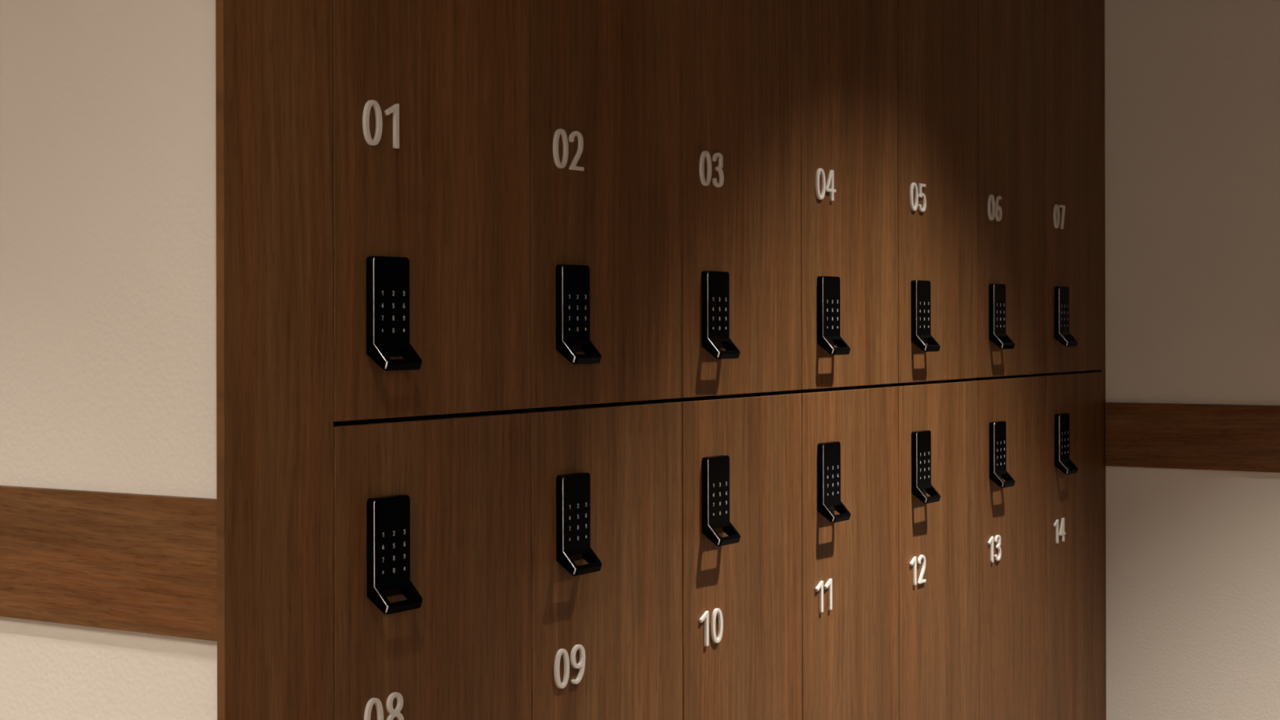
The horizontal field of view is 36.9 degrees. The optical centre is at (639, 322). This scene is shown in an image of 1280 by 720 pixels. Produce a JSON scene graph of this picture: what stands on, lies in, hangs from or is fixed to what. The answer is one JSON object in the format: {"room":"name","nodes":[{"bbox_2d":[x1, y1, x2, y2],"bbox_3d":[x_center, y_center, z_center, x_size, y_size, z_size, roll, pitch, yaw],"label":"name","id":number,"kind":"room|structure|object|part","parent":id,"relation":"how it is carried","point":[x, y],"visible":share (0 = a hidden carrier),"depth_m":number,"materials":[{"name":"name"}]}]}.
{"room":"changing room","nodes":[
{"label":"changing room","id":0,"kind":"room"},
{"bbox_2d":[0,0,217,719],"bbox_3d":[-1.415,-0.047,2.289,2.591,2.500,0.102,0,0,32],"label":"wall","id":1,"kind":"structure","parent":0,"point":[108,108],"depth_m":1.64,"materials":[{"name":"paint"}]},
{"bbox_2d":[0,485,217,641],"bbox_3d":[-1.444,0.204,2.241,2.591,0.115,0.010,0,0,32],"label":"trim","id":2,"kind":"structure","parent":1,"relation":"attached to","point":[126,562],"depth_m":1.62,"materials":[{"name":"brown wood"}]},
{"bbox_2d":[1006,0,1279,719],"bbox_3d":[1.501,-0.053,3.131,2.720,2.500,0.100,0,0,32],"label":"wall","id":3,"kind":"structure","parent":0,"point":[1192,87],"depth_m":3.40,"materials":[{"name":"paint"}]},
{"bbox_2d":[1086,0,1106,719],"bbox_3d":[0.826,0.133,3.475,0.028,2.130,0.020,0,0,32],"label":"strip","id":4,"kind":"object","parent":3,"relation":"attached to","point":[1103,370],"visible":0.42,"depth_m":3.47,"materials":[{"name":"brown wood"}]},
{"bbox_2d":[1105,402,1279,472],"bbox_3d":[1.691,0.199,2.952,1.990,0.115,0.008,0,0,32],"label":"trim","id":5,"kind":"structure","parent":3,"relation":"attached to","point":[1208,437],"depth_m":3.38,"materials":[{"name":"brown wood"}]},
{"bbox_3d":[-1.042,1.252,0.876,4.900,0.100,6.600,0,0,32],"label":"floor","id":6,"kind":"structure","parent":0,"visible":0},
{"bbox_2d":[215,0,333,719],"bbox_3d":[-0.305,0.136,1.612,0.008,2.130,0.134,0,0,32],"label":"end panel","id":7,"kind":"object","parent":6,"relation":"on","point":[273,58],"visible":1,"depth_m":1.60,"materials":[{"name":"brown wood"}]},
{"bbox_2d":[333,412,531,719],"bbox_3d":[-0.389,0.596,1.919,0.524,1.010,0.298,0,0,32],"label":"locker","id":8,"kind":"object","parent":6,"relation":"on","point":[432,517],"visible":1,"depth_m":1.79,"materials":[{"name":"brown wood"}]},
{"bbox_2d":[332,0,530,422],"bbox_3d":[-0.391,-0.422,1.919,0.524,1.015,0.298,0,0,32],"label":"locker","id":9,"kind":"object","parent":8,"relation":"on","point":[431,98],"visible":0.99,"depth_m":1.78,"materials":[{"name":"brown wood"}]},
{"bbox_2d":[384,401,682,719],"bbox_3d":[-0.232,0.595,2.175,0.524,1.010,0.298,0,0,32],"label":"locker","id":10,"kind":"object","parent":6,"relation":"on","point":[606,482],"visible":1,"depth_m":2.04,"materials":[{"name":"brown wood"}]},
{"bbox_3d":[-0.037,0.595,2.055,0.018,1.010,0.298,0,0,32],"label":"door","id":11,"kind":"part","parent":10,"relation":"part of","materials":[{"name":"brown wood"}]},
{"bbox_2d":[529,0,681,408],"bbox_3d":[-0.234,-0.422,2.175,0.524,1.015,0.298,0,0,32],"label":"locker","id":12,"kind":"object","parent":10,"relation":"on","point":[606,103],"visible":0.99,"depth_m":2.04,"materials":[{"name":"brown wood"}]},
{"bbox_2d":[551,393,802,719],"bbox_3d":[-0.075,0.595,2.431,0.524,1.010,0.298,0,0,32],"label":"locker","id":13,"kind":"object","parent":6,"relation":"on","point":[741,456],"visible":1,"depth_m":2.30,"materials":[{"name":"brown wood"}]},
{"bbox_3d":[0.120,0.595,2.311,0.018,1.010,0.298,0,0,32],"label":"door","id":14,"kind":"part","parent":13,"relation":"part of","materials":[{"name":"brown wood"}]},
{"bbox_2d":[680,0,801,398],"bbox_3d":[-0.077,-0.422,2.431,0.524,1.015,0.298,0,0,32],"label":"locker","id":15,"kind":"object","parent":13,"relation":"on","point":[741,331],"visible":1,"depth_m":2.30,"materials":[{"name":"brown wood"}]},
{"bbox_2d":[681,386,898,719],"bbox_3d":[0.082,0.595,2.687,0.524,1.010,0.298,0,0,32],"label":"locker","id":16,"kind":"object","parent":6,"relation":"on","point":[850,499],"visible":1,"depth_m":2.56,"materials":[{"name":"brown wood"}]},
{"bbox_3d":[0.277,0.594,2.567,0.018,1.010,0.298,0,0,32],"label":"door","id":17,"kind":"part","parent":16,"relation":"part of","materials":[{"name":"brown wood"}]},
{"bbox_2d":[800,0,897,390],"bbox_3d":[0.080,-0.423,2.687,0.524,1.015,0.298,0,0,32],"label":"locker","id":18,"kind":"object","parent":16,"relation":"on","point":[849,122],"visible":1,"depth_m":2.56,"materials":[{"name":"brown wood"}]},
{"bbox_2d":[779,380,978,719],"bbox_3d":[0.239,0.594,2.942,0.524,1.010,0.298,0,0,32],"label":"locker","id":19,"kind":"object","parent":6,"relation":"on","point":[938,422],"visible":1,"depth_m":2.81,"materials":[{"name":"brown wood"}]},
{"bbox_3d":[0.434,0.594,2.822,0.018,1.010,0.298,0,0,32],"label":"door","id":20,"kind":"part","parent":19,"relation":"part of","materials":[{"name":"brown wood"}]},
{"bbox_2d":[897,0,977,382],"bbox_3d":[0.237,-0.423,2.942,0.524,1.015,0.298,0,0,32],"label":"locker","id":21,"kind":"object","parent":19,"relation":"on","point":[937,39],"visible":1,"depth_m":2.81,"materials":[{"name":"brown wood"}]},
{"bbox_2d":[874,375,1045,719],"bbox_3d":[0.396,0.594,3.198,0.524,1.010,0.298,0,0,32],"label":"locker","id":22,"kind":"object","parent":6,"relation":"on","point":[1011,411],"visible":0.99,"depth_m":3.07,"materials":[{"name":"brown wood"}]},
{"bbox_2d":[977,0,1044,377],"bbox_3d":[0.394,-0.423,3.198,0.524,1.015,0.298,0,0,32],"label":"locker","id":23,"kind":"object","parent":22,"relation":"on","point":[1011,33],"visible":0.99,"depth_m":3.06,"materials":[{"name":"brown wood"}]},
{"bbox_3d":[0.591,0.594,3.078,0.018,1.010,0.298,0,0,32],"label":"door","id":24,"kind":"part","parent":22,"relation":"part of","materials":[{"name":"brown wood"}]},
{"bbox_2d":[946,371,1102,719],"bbox_3d":[0.553,0.594,3.454,0.524,1.010,0.298,0,0,32],"label":"locker","id":25,"kind":"object","parent":6,"relation":"on","point":[1073,401],"visible":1,"depth_m":3.32,"materials":[{"name":"brown wood"}]},
{"bbox_3d":[0.748,0.593,3.334,0.018,1.010,0.298,0,0,32],"label":"door","id":26,"kind":"part","parent":25,"relation":"part of","materials":[{"name":"brown wood"}]},
{"bbox_2d":[1044,0,1102,373],"bbox_3d":[0.551,-0.424,3.454,0.524,1.015,0.298,0,0,32],"label":"locker","id":27,"kind":"object","parent":25,"relation":"on","point":[1073,28],"visible":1,"depth_m":3.33,"materials":[{"name":"brown wood"}]}
]}

